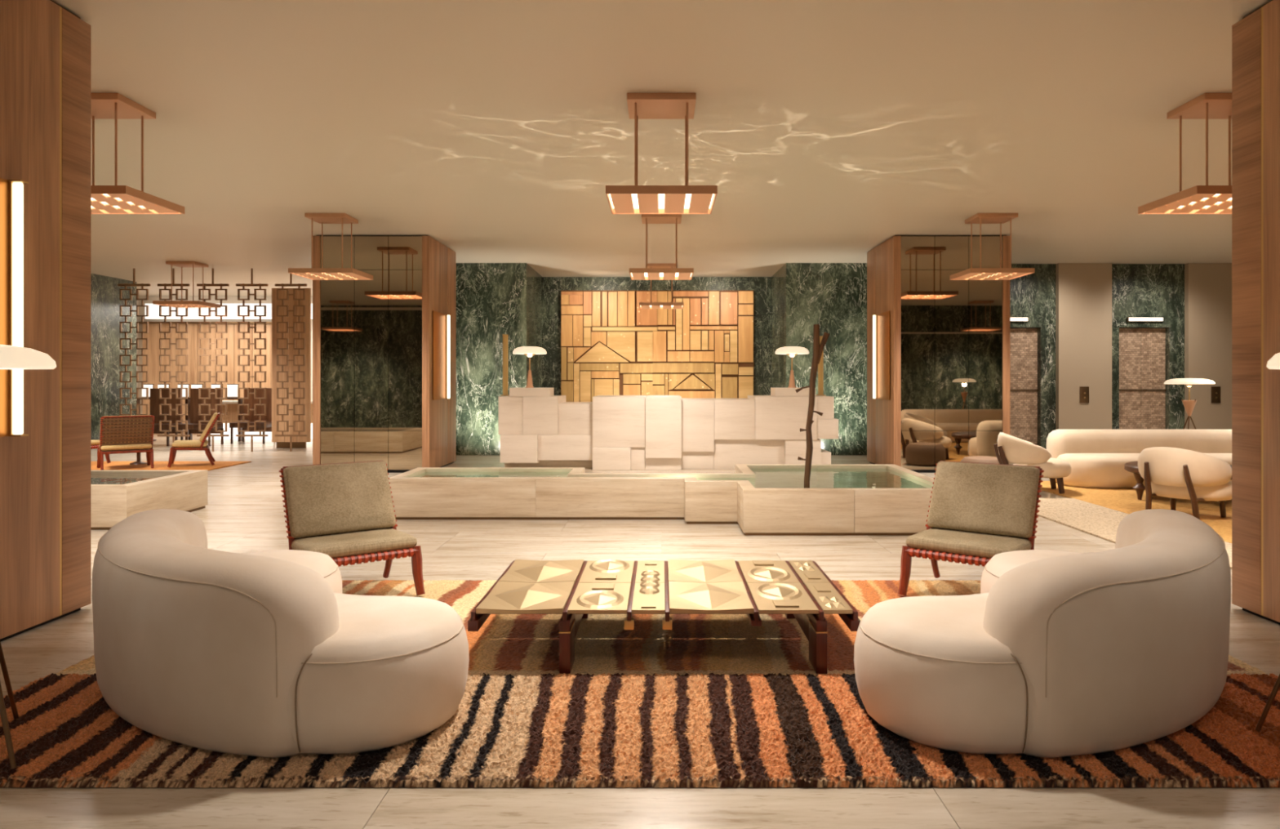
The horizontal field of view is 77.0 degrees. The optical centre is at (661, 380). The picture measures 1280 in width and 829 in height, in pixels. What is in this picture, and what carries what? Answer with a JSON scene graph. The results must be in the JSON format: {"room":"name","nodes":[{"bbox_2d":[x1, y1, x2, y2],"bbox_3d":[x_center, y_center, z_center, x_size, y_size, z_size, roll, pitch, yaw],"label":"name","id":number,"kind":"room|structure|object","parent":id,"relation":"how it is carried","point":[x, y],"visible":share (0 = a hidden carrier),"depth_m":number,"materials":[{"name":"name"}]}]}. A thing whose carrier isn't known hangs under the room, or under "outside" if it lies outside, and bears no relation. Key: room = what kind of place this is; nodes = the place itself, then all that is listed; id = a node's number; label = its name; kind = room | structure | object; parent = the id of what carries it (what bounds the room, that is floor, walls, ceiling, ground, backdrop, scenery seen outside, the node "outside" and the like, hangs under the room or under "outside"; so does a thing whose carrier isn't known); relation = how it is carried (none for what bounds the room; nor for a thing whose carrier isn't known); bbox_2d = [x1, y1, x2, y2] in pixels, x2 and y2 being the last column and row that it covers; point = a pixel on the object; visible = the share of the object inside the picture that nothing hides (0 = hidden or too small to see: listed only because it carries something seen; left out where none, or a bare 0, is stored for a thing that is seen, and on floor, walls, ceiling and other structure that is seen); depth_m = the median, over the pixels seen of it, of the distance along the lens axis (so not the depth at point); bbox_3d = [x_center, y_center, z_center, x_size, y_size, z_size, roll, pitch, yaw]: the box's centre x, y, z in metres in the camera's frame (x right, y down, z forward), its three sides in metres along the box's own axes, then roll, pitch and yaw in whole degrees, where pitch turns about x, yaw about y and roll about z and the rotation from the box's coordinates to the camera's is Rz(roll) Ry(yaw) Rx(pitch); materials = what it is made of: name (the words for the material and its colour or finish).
{"room":"hotel lobby","nodes":[
{"label":"hotel lobby","id":0,"kind":"room"},
{"bbox_2d":[0,0,90,641],"bbox_3d":[-4.725,-0.435,4.360,1.930,3.870,1.880,0,0,0],"label":"column","id":1,"kind":"structure","parent":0,"point":[45,47],"depth_m":4.94,"materials":[{"name":"brown wood"}]},
{"bbox_2d":[0,177,28,436],"bbox_3d":[-3.713,-0.415,4.254,0.092,1.470,0.808,0,0,0],"label":"wall sconce","id":2,"kind":"object","parent":1,"relation":"attached to","point":[11,191],"visible":1,"depth_m":4.62,"materials":[{"name":"glass"}]},
{"bbox_2d":[90,273,136,439],"bbox_3d":[-12.750,-0.435,10.050,0.300,3.870,18.500,0,0,0],"label":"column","id":3,"kind":"structure","parent":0,"point":[105,301],"depth_m":18.34,"materials":[{"name":"green stone"}]},
{"bbox_2d":[136,299,138,387],"bbox_3d":[-14.850,-0.435,20.950,0.300,3.870,3.300,0,0,0],"label":"column","id":4,"kind":"structure","parent":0,"point":[137,301],"depth_m":22.55,"materials":[{"name":"beige paint"}]},
{"bbox_2d":[138,296,312,413],"bbox_3d":[-10.850,-0.435,22.750,8.300,3.870,0.300,0,0,0],"label":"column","id":5,"kind":"structure","parent":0,"point":[230,300],"depth_m":22.60,"materials":[{"name":"beige paint"}]},
{"bbox_2d":[138,321,271,324],"bbox_3d":[-12.300,-1.615,22.475,4.800,0.050,0.250,0,0,0],"label":"trim","id":6,"kind":"structure","parent":5,"relation":"attached to","point":[148,322],"depth_m":22.35,"materials":[{"name":"brown wood"}]},
{"bbox_2d":[142,323,271,434],"bbox_3d":[-12.450,-0.045,22.525,4.084,3.090,0.150,0,0,0],"label":"panelling","id":7,"kind":"object","parent":5,"relation":"attached to","point":[153,335],"visible":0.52,"depth_m":22.45,"materials":[{"name":"brown wood"}]},
{"bbox_2d":[145,303,312,319],"bbox_3d":[-11.400,-1.910,22.150,5.600,0.420,0.100,0,0,0],"label":"cove","id":8,"kind":"object","parent":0,"point":[232,308],"visible":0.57,"depth_m":22.10,"materials":[{"name":"white"}]},
{"bbox_2d":[312,235,456,472],"bbox_3d":[-4.715,-0.435,13.897,1.890,3.870,1.706,0,0,0],"label":"column","id":9,"kind":"structure","parent":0,"point":[372,340],"depth_m":13.07,"materials":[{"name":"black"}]},
{"bbox_2d":[432,310,451,399],"bbox_3d":[-3.713,-0.415,13.624,0.092,1.470,0.808,0,0,0],"label":"wall sconce","id":10,"kind":"object","parent":9,"relation":"attached to","point":[441,322],"visible":1,"depth_m":13.68,"materials":[{"name":"orange metal"}]},
{"bbox_2d":[456,262,528,454],"bbox_3d":[-4.875,-0.435,16.350,4.310,3.870,0.300,0,0,0],"label":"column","id":11,"kind":"structure","parent":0,"point":[492,299],"depth_m":16.20,"materials":[{"name":"green stone"}]},
{"bbox_2d":[528,265,542,387],"bbox_3d":[-2.870,-0.435,17.450,0.300,3.870,1.900,0,0,0],"label":"column","id":12,"kind":"structure","parent":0,"point":[535,280],"depth_m":17.42,"materials":[{"name":"green stone"}]},
{"bbox_2d":[0,434,1279,828],"bbox_3d":[-1.000,1.650,10.000,29.997,0.300,28.000,0,0,0],"label":"floor","id":13,"kind":"structure","parent":0,"point":[244,512],"depth_m":2.95,"materials":[{"name":"stone"}]},
{"bbox_2d":[117,268,150,415],"bbox_3d":[-11.151,-0.435,17.000,0.660,3.870,0.044,0,0,0],"label":"screen","id":14,"kind":"object","parent":13,"relation":"on","point":[134,284],"visible":0.8,"depth_m":16.98,"materials":[{"name":"brown wood"}]},
{"bbox_2d":[90,469,207,529],"bbox_3d":[-7.480,1.278,8.780,4.240,0.445,1.440,0,0,0],"label":"basin","id":15,"kind":"object","parent":13,"relation":"on","point":[116,495],"visible":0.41,"depth_m":8.61,"materials":[{"name":"stone"}]},
{"bbox_2d":[150,387,183,445],"bbox_3d":[-11.700,0.840,18.715,0.840,1.320,0.630,0,0,0],"label":"seat","id":16,"kind":"object","parent":13,"relation":"on","point":[155,401],"visible":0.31,"depth_m":18.95,"materials":[{"name":"brown wood"}]},
{"bbox_2d":[90,461,251,470],"bbox_3d":[-9.875,1.491,13.700,4.650,0.018,2.200,0,0,0],"label":"carpet","id":17,"kind":"object","parent":13,"relation":"on","point":[207,465],"visible":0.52,"depth_m":13.97,"materials":[{"name":"orange carpet"}]},
{"bbox_2d":[90,440,111,462],"bbox_3d":[-10.364,1.029,14.187,0.783,0.902,0.776,0,0,20],"label":"lounge chair","id":18,"kind":"object","parent":17,"relation":"on","point":[94,443],"visible":0.09,"depth_m":14.24,"materials":[{"name":"red wood"}]},
{"bbox_2d":[90,440,100,445],"bbox_3d":[-10.302,1.106,14.164,0.530,0.090,0.720,-1,0,20],"label":"seat cushion","id":19,"kind":"object","parent":18,"relation":"on","point":[93,442],"depth_m":14.22,"materials":[{"name":"beige fabric"}]},
{"bbox_2d":[97,414,155,469],"bbox_3d":[-9.044,1.029,13.580,0.776,0.902,0.783,0,0,-38],"label":"lounge chair","id":20,"kind":"object","parent":17,"relation":"on","point":[118,433],"visible":1,"depth_m":13.38,"materials":[{"name":"brown wicker"}]},
{"bbox_2d":[98,443,152,450],"bbox_3d":[-9.084,1.106,13.632,0.720,0.090,0.530,0,1,-38],"label":"seat cushion","id":21,"kind":"object","parent":20,"relation":"on","point":[103,446],"depth_m":13.43,"materials":[{"name":"beige fabric"}]},
{"bbox_2d":[103,414,151,443],"bbox_3d":[-8.906,0.820,13.405,0.720,0.530,0.090,0,27,-38],"label":"chair back","id":22,"kind":"object","parent":20,"relation":"on","point":[117,428],"depth_m":13.36,"materials":[{"name":"brown wicker"}]},
{"bbox_2d":[128,438,156,464],"bbox_3d":[-9.300,1.264,14.300,0.540,0.435,0.540,0,0,0],"label":"side table","id":23,"kind":"object","parent":17,"relation":"on","point":[138,461],"visible":0.29,"depth_m":14.27,"materials":[{"name":"brown wood"}]},
{"bbox_2d":[167,412,220,466],"bbox_3d":[-8.234,1.029,14.182,0.783,0.902,0.776,0,0,-28],"label":"lounge chair","id":24,"kind":"object","parent":17,"relation":"on","point":[201,444],"visible":1,"depth_m":13.94,"materials":[{"name":"beige fabric"}]},
{"bbox_2d":[171,440,208,447],"bbox_3d":[-8.292,1.106,14.151,0.530,0.090,0.720,1,-1,-28],"label":"seat cushion","id":25,"kind":"object","parent":24,"relation":"on","point":[177,443],"depth_m":13.89,"materials":[{"name":"beige fabric"}]},
{"bbox_2d":[199,412,217,441],"bbox_3d":[-8.037,0.820,14.287,0.090,0.530,0.720,30,-13,-25],"label":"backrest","id":26,"kind":"object","parent":24,"relation":"on","point":[211,424],"depth_m":13.98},
{"bbox_2d":[157,268,189,443],"bbox_3d":[-10.318,-0.435,17.000,0.660,3.870,0.044,0,0,0],"label":"screen","id":27,"kind":"object","parent":13,"relation":"on","point":[165,285],"visible":0.91,"depth_m":16.98,"materials":[{"name":"brown metal"}]},
{"bbox_2d":[136,397,244,441],"bbox_3d":[-11.700,0.960,19.900,2.800,1.080,0.300,0,0,0],"label":"table","id":28,"kind":"object","parent":13,"relation":"on","point":[138,400],"visible":0.39,"depth_m":19.82,"materials":[{"name":"brown wood"}]},
{"bbox_2d":[142,383,154,397],"bbox_3d":[-12.728,0.250,19.910,0.280,0.340,0.060,0,0,0],"label":"menu board","id":29,"kind":"object","parent":28,"relation":"on","point":[145,385],"visible":0.43,"depth_m":19.88,"materials":[{"name":"white"}]},
{"bbox_2d":[157,383,169,387],"bbox_3d":[-12.334,0.250,19.910,0.280,0.340,0.060,0,0,0],"label":"menu board","id":30,"kind":"object","parent":28,"relation":"on","point":[159,385],"visible":0.36,"depth_m":19.88,"materials":[{"name":"white"}]},
{"bbox_2d":[177,383,189,397],"bbox_3d":[-11.841,0.250,19.910,0.280,0.340,0.060,0,0,0],"label":"menu board","id":31,"kind":"object","parent":28,"relation":"on","point":[184,385],"visible":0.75,"depth_m":19.88,"materials":[{"name":"white"}]},
{"bbox_2d":[191,383,203,387],"bbox_3d":[-11.507,0.250,19.910,0.280,0.340,0.060,0,0,0],"label":"menu board","id":32,"kind":"object","parent":28,"relation":"on","point":[193,385],"visible":0.36,"depth_m":19.88,"materials":[{"name":"white"}]},
{"bbox_2d":[211,383,222,397],"bbox_3d":[-11.014,0.250,19.910,0.280,0.340,0.060,0,0,0],"label":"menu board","id":33,"kind":"object","parent":28,"relation":"on","point":[213,385],"visible":0.39,"depth_m":19.88,"materials":[{"name":"white"}]},
{"bbox_2d":[226,383,239,397],"bbox_3d":[-10.620,0.250,19.910,0.280,0.340,0.060,0,0,0],"label":"menu board","id":34,"kind":"object","parent":28,"relation":"on","point":[232,388],"visible":0.86,"depth_m":19.88,"materials":[{"name":"white"}]},
{"bbox_2d":[173,387,223,445],"bbox_3d":[-10.750,0.840,18.715,0.840,1.320,0.630,0,0,0],"label":"seat","id":35,"kind":"object","parent":13,"relation":"on","point":[193,427],"visible":0.65,"depth_m":18.95,"materials":[{"name":"brown wood"}]},
{"bbox_2d":[196,268,229,451],"bbox_3d":[-9.485,-0.435,17.000,0.660,3.870,0.044,0,0,0],"label":"screen","id":36,"kind":"object","parent":13,"relation":"on","point":[212,284],"visible":0.94,"depth_m":16.98,"materials":[{"name":"brown metal"}]},
{"bbox_2d":[229,387,271,443],"bbox_3d":[-9.850,0.840,19.415,0.840,1.320,0.630,0,0,0],"label":"seat","id":37,"kind":"object","parent":13,"relation":"on","point":[251,401],"visible":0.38,"depth_m":19.65,"materials":[{"name":"brown wood"}]},
{"bbox_2d":[235,268,267,451],"bbox_3d":[-8.660,-0.435,17.000,0.660,3.870,0.044,0,0,0],"label":"screen","id":38,"kind":"object","parent":13,"relation":"on","point":[251,284],"visible":1,"depth_m":16.98,"materials":[{"name":"brown metal"}]},
{"bbox_2d":[206,400,312,439],"bbox_3d":[-10.000,1.000,20.600,3.400,0.960,0.600,0,0,0],"label":"counter","id":39,"kind":"object","parent":13,"relation":"on","point":[232,415],"depth_m":20.36,"materials":[{"name":"beige paint"}]},
{"bbox_2d":[222,400,312,403],"bbox_3d":[-10.000,0.550,20.600,3.400,0.060,0.600,0,0,0],"label":"countertop","id":40,"kind":"structure","parent":39,"relation":"on","point":[223,402],"depth_m":20.30,"materials":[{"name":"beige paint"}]},
{"bbox_2d":[222,403,312,422],"bbox_3d":[-10.000,0.830,20.600,3.200,0.500,0.440,0,0,0],"label":"counter front","id":41,"kind":"structure","parent":39,"relation":"on","point":[232,415],"depth_m":20.38,"materials":[{"name":"brown wood"}]},
{"bbox_2d":[275,273,306,451],"bbox_3d":[-7.835,-0.435,17.000,0.660,3.870,0.044,0,0,0],"label":"screen","id":42,"kind":"object","parent":13,"relation":"on","point":[291,284],"visible":0.99,"depth_m":16.98,"materials":[{"name":"brown metal"}]},
{"bbox_2d":[271,288,311,448],"bbox_3d":[-8.241,-0.278,17.900,0.845,3.556,0.060,0,0,0],"label":"screen","id":43,"kind":"object","parent":13,"relation":"on","point":[281,442],"visible":0.73,"depth_m":17.87,"materials":[{"name":"brown wood"}]},
{"bbox_2d":[0,672,1279,787],"bbox_3d":[0.000,1.484,3.507,6.186,0.030,1.101,0,0,0],"label":"striped rug","id":44,"kind":"object","parent":13,"relation":"on","point":[710,730],"visible":0.56,"depth_m":3.21,"materials":[{"name":"fabric"}]},
{"bbox_2d":[0,344,56,768],"bbox_3d":[-2.763,0.661,3.189,0.600,1.619,0.638,0,0,-8],"label":"floor lamp","id":45,"kind":"object","parent":44,"relation":"on","point":[11,357],"visible":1,"depth_m":3.13,"materials":[{"name":"glass"}]},
{"bbox_2d":[92,508,469,757],"bbox_3d":[-2.038,1.099,4.028,1.288,0.738,2.614,0,0,-44],"label":"curved sofa","id":46,"kind":"object","parent":44,"relation":"on","point":[262,653],"visible":1,"depth_m":3.21,"materials":[{"name":"beige fabric"}]},
{"bbox_2d":[853,508,1231,757],"bbox_3d":[2.039,1.099,4.028,1.286,0.738,2.613,0,0,44],"label":"curved sofa","id":47,"kind":"object","parent":44,"relation":"on","point":[1057,653],"visible":1,"depth_m":3.21,"materials":[{"name":"beige fabric"}]},
{"bbox_2d":[1254,352,1279,731],"bbox_3d":[2.757,0.661,3.151,0.600,1.619,0.638,0,0,8],"label":"floor lamp","id":48,"kind":"object","parent":44,"relation":"on","point":[1273,362],"visible":1,"depth_m":3.33,"materials":[{"name":"orange metal"}]},
{"bbox_2d":[388,463,933,535],"bbox_3d":[-0.010,1.278,8.960,5.900,0.445,2.380,0,0,0],"label":"basin","id":49,"kind":"object","parent":13,"relation":"on","point":[762,499],"visible":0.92,"depth_m":8.66,"materials":[{"name":"stone"}]},
{"bbox_2d":[795,324,829,488],"bbox_3d":[1.559,0.430,8.301,0.354,2.020,0.074,0,0,0],"label":"bare tree","id":50,"kind":"object","parent":49,"relation":"on","point":[818,348],"visible":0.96,"depth_m":8.28,"materials":[{"name":"brown plant"}]},
{"bbox_2d":[56,579,1269,675],"bbox_3d":[0.000,1.492,5.037,6.189,0.014,1.954,0,0,0],"label":"striped rug","id":51,"kind":"object","parent":13,"relation":"on","point":[513,644],"visible":0.27,"depth_m":4.63,"materials":[{"name":"carpet"}]},
{"bbox_2d":[279,460,425,595],"bbox_3d":[-2.166,1.044,5.600,0.776,0.875,0.783,0,0,-38],"label":"lounge chair","id":52,"kind":"object","parent":51,"relation":"on","point":[344,512],"visible":0.85,"depth_m":5.63,"materials":[{"name":"beige fabric"}]},
{"bbox_2d":[283,461,395,537],"bbox_3d":[-2.304,0.841,5.775,0.720,0.518,0.096,0,-27,-38],"label":"cushion","id":53,"kind":"object","parent":52,"relation":"on","point":[345,497],"depth_m":5.72,"materials":[{"name":"beige fabric"}]},
{"bbox_2d":[291,528,417,558],"bbox_3d":[-2.126,1.118,5.548,0.720,0.088,0.530,0,-1,-38],"label":"seat cushion","id":54,"kind":"object","parent":52,"relation":"on","point":[362,542],"depth_m":5.42,"materials":[{"name":"beige fabric"}]},
{"bbox_2d":[467,559,860,673],"bbox_3d":[0.015,1.310,4.652,1.992,0.348,1.165,0,0,0],"label":"coffee table","id":55,"kind":"object","parent":51,"relation":"on","point":[801,590],"visible":1,"depth_m":4.39,"materials":[{"name":"beige wood"}]},
{"bbox_2d":[897,460,1044,595],"bbox_3d":[2.166,1.044,5.600,0.776,0.875,0.783,0,0,38],"label":"lounge chair","id":56,"kind":"object","parent":51,"relation":"on","point":[978,512],"visible":0.84,"depth_m":5.63,"materials":[{"name":"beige fabric"}]},
{"bbox_2d":[905,528,1031,558],"bbox_3d":[2.126,1.118,5.548,0.720,0.088,0.530,0,-1,38],"label":"seat cushion","id":57,"kind":"object","parent":56,"relation":"on","point":[967,543],"depth_m":5.42,"materials":[{"name":"beige fabric"}]},
{"bbox_2d":[927,461,1039,537],"bbox_3d":[2.304,0.841,5.775,0.720,0.518,0.096,0,-27,38],"label":"cushion","id":58,"kind":"object","parent":56,"relation":"on","point":[975,497],"depth_m":5.72,"materials":[{"name":"beige fabric"}]},
{"bbox_2d":[498,387,838,470],"bbox_3d":[0.108,0.811,14.085,5.733,1.379,1.330,0,0,0],"label":"reception desk","id":59,"kind":"object","parent":13,"relation":"on","point":[538,428],"visible":0.94,"depth_m":13.56,"materials":[{"name":"stone"}]},
{"bbox_2d":[500,333,509,395],"bbox_3d":[-2.833,-0.285,14.600,0.160,1.108,0.120,0,0,0],"label":"brass post","id":60,"kind":"object","parent":59,"relation":"on","point":[504,335],"visible":0.97,"depth_m":14.58,"materials":[{"name":"brown metal"}]},
{"bbox_2d":[512,346,546,387],"bbox_3d":[-2.269,-0.234,13.850,0.580,0.710,0.580,0,0,0],"label":"table lamp","id":61,"kind":"object","parent":59,"relation":"on","point":[529,351],"visible":1,"depth_m":13.72,"materials":[{"name":"orange metal"}]},
{"bbox_2d":[774,346,808,387],"bbox_3d":[2.249,-0.234,13.850,0.580,0.710,0.580,0,0,0],"label":"table lamp","id":62,"kind":"object","parent":59,"relation":"on","point":[792,351],"visible":1,"depth_m":13.72,"materials":[{"name":"white glass"}]},
{"bbox_2d":[815,335,826,395],"bbox_3d":[2.891,-0.270,14.600,0.160,1.079,0.120,0,0,0],"label":"brass post","id":63,"kind":"object","parent":59,"relation":"on","point":[820,366],"visible":0.65,"depth_m":14.58,"materials":[{"name":"brown"}]},
{"bbox_2d":[960,455,1009,464],"bbox_3d":[4.720,1.304,11.750,0.700,0.392,0.700,0,0,0],"label":"pouf","id":64,"kind":"object","parent":13,"relation":"on","point":[977,459],"visible":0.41,"depth_m":11.57,"materials":[{"name":"beige fabric"}]},
{"bbox_2d":[1036,497,1231,568],"bbox_3d":[4.690,1.491,8.275,1.020,0.018,3.750,0,0,0],"label":"carpet","id":65,"kind":"object","parent":13,"relation":"on","point":[1101,522],"visible":0.33,"depth_m":8.77,"materials":[{"name":"beige carpet"}]},
{"bbox_2d":[1040,480,1231,542],"bbox_3d":[7.901,1.491,8.650,5.398,0.018,6.500,0,0,0],"label":"carpet","id":66,"kind":"object","parent":13,"relation":"on","point":[1122,500],"visible":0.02,"depth_m":9.77,"materials":[{"name":"carpet"}]},
{"bbox_2d":[993,431,1071,493],"bbox_3d":[5.003,1.093,10.854,0.915,0.776,0.874,0,0,15],"label":"armchair","id":67,"kind":"object","parent":66,"relation":"on","point":[1009,449],"visible":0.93,"depth_m":10.52,"materials":[{"name":"beige fabric"}]},
{"bbox_2d":[1046,429,1231,488],"bbox_3d":[7.950,1.095,11.463,4.620,0.770,0.985,0,0,0],"label":"sofa","id":68,"kind":"object","parent":66,"relation":"on","point":[1096,458],"visible":0.6,"depth_m":11.55,"materials":[{"name":"beige fabric"}]},
{"bbox_2d":[1124,461,1231,501],"bbox_3d":[6.550,1.272,10.000,1.380,0.420,1.380,0,0,0],"label":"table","id":69,"kind":"object","parent":66,"relation":"on","point":[1131,466],"visible":0.16,"depth_m":9.98,"materials":[{"name":"brown wood"}]},
{"bbox_2d":[1137,446,1231,519],"bbox_3d":[5.685,1.093,8.740,0.915,0.776,0.874,0,0,-34],"label":"armchair","id":70,"kind":"object","parent":66,"relation":"on","point":[1173,473],"visible":0.99,"depth_m":8.44,"materials":[{"name":"beige fabric"}]},
{"bbox_2d":[1164,377,1215,429],"bbox_3d":[8.363,0.730,12.770,0.684,1.538,0.727,0,0,-20],"label":"floor lamp","id":71,"kind":"object","parent":13,"relation":"on","point":[1189,404],"visible":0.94,"depth_m":12.68,"materials":[{"name":"orange metal"}]},
{"bbox_2d":[542,276,771,395],"bbox_3d":[-0.105,-0.435,18.550,5.830,3.870,0.300,0,0,0],"label":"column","id":72,"kind":"structure","parent":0,"point":[552,286],"depth_m":18.40,"materials":[{"name":"green stone"}]},
{"bbox_2d":[560,289,753,401],"bbox_3d":[-0.095,-0.646,18.283,4.382,2.812,0.165,0,0,0],"label":"relief","id":73,"kind":"object","parent":72,"relation":"attached to","point":[611,345],"visible":0.87,"depth_m":18.22,"materials":[{"name":"brown wood"}]},
{"bbox_2d":[52,0,1271,296],"bbox_3d":[-1.000,-2.470,10.000,28.000,0.200,28.000,0,0,0],"label":"ceiling","id":74,"kind":"structure","parent":0,"point":[491,131],"depth_m":7.49,"materials":[{"name":"beige paint"}]},
{"bbox_2d":[90,93,184,213],"bbox_3d":[-4.760,-1.936,6.870,0.900,0.867,0.800,0,0,0],"label":"pendant lamp","id":75,"kind":"object","parent":74,"relation":"hanging from","point":[104,199],"visible":0.69,"depth_m":6.88,"materials":[{"name":"orange metal"}]},
{"bbox_2d":[90,194,143,207],"bbox_3d":[-4.760,-1.553,6.870,0.868,0.006,0.764,0,0,0],"label":"diffuser","id":76,"kind":"object","parent":75,"relation":"attached to","point":[140,195],"depth_m":6.87,"materials":[{"name":"beige"}]},
{"bbox_2d":[152,261,220,307],"bbox_3d":[-9.550,-1.936,16.200,0.900,0.867,0.800,0,0,0],"label":"pendant lamp","id":77,"kind":"object","parent":74,"relation":"hanging from","point":[177,304],"visible":1,"depth_m":16.02,"materials":[{"name":"orange metal"}]},
{"bbox_2d":[288,213,373,279],"bbox_3d":[-4.760,-1.936,11.620,0.900,0.867,0.800,0,0,0],"label":"pendant lamp","id":78,"kind":"object","parent":74,"relation":"hanging from","point":[314,273],"visible":1,"depth_m":11.47,"materials":[{"name":"orange metal"}]},
{"bbox_2d":[605,93,717,213],"bbox_3d":[0.000,-1.936,6.870,0.900,0.867,0.800,0,0,0],"label":"pendant lamp","id":79,"kind":"object","parent":74,"relation":"hanging from","point":[636,198],"visible":1,"depth_m":6.73,"materials":[{"name":"orange metal"}]},
{"bbox_2d":[609,194,713,208],"bbox_3d":[0.000,-1.553,6.870,0.868,0.006,0.764,0,0,0],"label":"diffuser","id":80,"kind":"object","parent":79,"relation":"attached to","point":[660,197],"depth_m":6.95,"materials":[{"name":"beige"}]},
{"bbox_2d":[629,213,693,279],"bbox_3d":[0.000,-1.936,11.620,0.900,0.867,0.800,0,0,0],"label":"pendant lamp","id":81,"kind":"object","parent":74,"relation":"hanging from","point":[636,273],"visible":0.96,"depth_m":11.45,"materials":[{"name":"orange metal"}]},
{"bbox_2d":[631,272,691,276],"bbox_3d":[0.000,-1.553,11.620,0.868,0.006,0.764,0,0,0],"label":"diffuser","id":82,"kind":"object","parent":81,"relation":"attached to","point":[661,274],"depth_m":11.60,"materials":[{"name":"beige"}]},
{"bbox_2d":[639,262,684,308],"bbox_3d":[0.000,-1.936,16.500,0.900,0.867,0.800,0,0,0],"label":"pendant lamp","id":83,"kind":"object","parent":74,"relation":"hanging from","point":[651,304],"visible":0.93,"depth_m":16.25,"materials":[{"name":"brown wood"}]},
{"bbox_2d":[949,213,1035,279],"bbox_3d":[4.760,-1.936,11.620,0.900,0.867,0.800,0,0,0],"label":"pendant lamp","id":84,"kind":"object","parent":74,"relation":"hanging from","point":[971,273],"visible":1,"depth_m":11.45,"materials":[{"name":"orange metal"}]},
{"bbox_2d":[1137,93,1231,213],"bbox_3d":[4.760,-1.936,6.870,0.900,0.867,0.800,0,0,0],"label":"pendant lamp","id":85,"kind":"object","parent":74,"relation":"hanging from","point":[1197,199],"visible":0.69,"depth_m":6.88,"materials":[{"name":"orange metal"}]},
{"bbox_2d":[1178,194,1231,207],"bbox_3d":[4.760,-1.553,6.870,0.868,0.006,0.764,0,0,0],"label":"diffuser","id":86,"kind":"object","parent":85,"relation":"attached to","point":[1180,195],"depth_m":6.86,"materials":[{"name":"beige"}]},
{"bbox_2d":[771,265,783,387],"bbox_3d":[2.660,-0.435,17.450,0.300,3.870,1.900,0,0,0],"label":"column","id":87,"kind":"structure","parent":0,"point":[777,279],"depth_m":17.39,"materials":[{"name":"green stone"}]},
{"bbox_2d":[866,235,1009,472],"bbox_3d":[4.715,-0.435,13.897,1.890,3.870,1.706,0,0,0],"label":"column","id":88,"kind":"structure","parent":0,"point":[949,400],"depth_m":13.07,"materials":[{"name":"brown"}]},
{"bbox_2d":[871,310,889,399],"bbox_3d":[3.713,-0.415,13.624,0.092,1.470,0.808,0,0,0],"label":"wall sconce","id":89,"kind":"object","parent":88,"relation":"attached to","point":[881,322],"visible":1,"depth_m":13.71,"materials":[{"name":"glass"}]},
{"bbox_2d":[783,262,1111,454],"bbox_3d":[5.794,-0.435,16.450,6.568,3.870,0.500,0,0,0],"label":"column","id":90,"kind":"structure","parent":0,"point":[833,296],"depth_m":16.20,"materials":[{"name":"green stone"}]},
{"bbox_2d":[1009,263,1055,448],"bbox_3d":[7.218,-0.435,16.490,1.572,3.870,0.340,0,0,0],"label":"wall panel","id":91,"kind":"object","parent":90,"relation":"attached to","point":[1032,295],"visible":0.32,"depth_m":16.32,"materials":[{"name":"green stone"}]},
{"bbox_2d":[1009,316,1028,321],"bbox_3d":[7.065,-1.241,16.289,0.720,0.090,0.062,0,0,0],"label":"indicator","id":92,"kind":"object","parent":91,"relation":"attached to","point":[1011,318],"visible":0.53,"depth_m":16.26,"materials":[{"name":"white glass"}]},
{"bbox_2d":[1009,328,1038,444],"bbox_3d":[7.065,0.209,16.450,1.267,2.563,0.060,0,0,0],"label":"door","id":93,"kind":"structure","parent":91,"relation":"attached to","point":[1024,389],"depth_m":16.44,"materials":[{"name":"brown metal"}]},
{"bbox_2d":[1080,386,1088,402],"bbox_3d":[8.517,0.284,16.183,0.180,0.330,0.034,0,0,0],"label":"plate","id":94,"kind":"object","parent":90,"relation":"attached to","point":[1084,390],"visible":1,"depth_m":16.18,"materials":[{"name":"brown metal"}]},
{"bbox_2d":[1111,263,1184,429],"bbox_3d":[9.848,-0.435,16.490,1.540,3.870,0.340,0,0,0],"label":"wall panel","id":95,"kind":"object","parent":90,"relation":"attached to","point":[1138,290],"visible":0.52,"depth_m":16.32,"materials":[{"name":"green stone"}]},
{"bbox_2d":[1119,328,1166,429],"bbox_3d":[9.800,0.209,16.450,1.026,2.563,0.060,0,0,0],"label":"door","id":96,"kind":"structure","parent":95,"relation":"attached to","point":[1142,351],"depth_m":16.44,"materials":[{"name":"beige stone"}]},
{"bbox_2d":[1126,316,1163,321],"bbox_3d":[9.800,-1.241,16.289,0.720,0.090,0.062,0,0,0],"label":"indicator","id":97,"kind":"object","parent":95,"relation":"attached to","point":[1128,318],"visible":1,"depth_m":16.26,"materials":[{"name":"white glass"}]},
{"bbox_2d":[1184,262,1231,429],"bbox_3d":[11.609,-0.435,16.450,1.982,3.870,0.500,0,0,0],"label":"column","id":98,"kind":"structure","parent":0,"point":[1207,286],"depth_m":16.20,"materials":[{"name":"beige paint"}]},
{"bbox_2d":[1211,386,1220,402],"bbox_3d":[11.164,0.284,16.183,0.180,0.330,0.034,0,0,0],"label":"plate","id":99,"kind":"object","parent":98,"relation":"attached to","point":[1215,390],"visible":1,"depth_m":16.18,"materials":[{"name":"brown metal"}]},
{"bbox_2d":[1231,0,1279,624],"bbox_3d":[4.725,-0.435,4.360,1.930,3.870,1.880,0,0,0],"label":"column","id":100,"kind":"structure","parent":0,"point":[1255,37],"depth_m":5.09,"materials":[{"name":"brown wood"}]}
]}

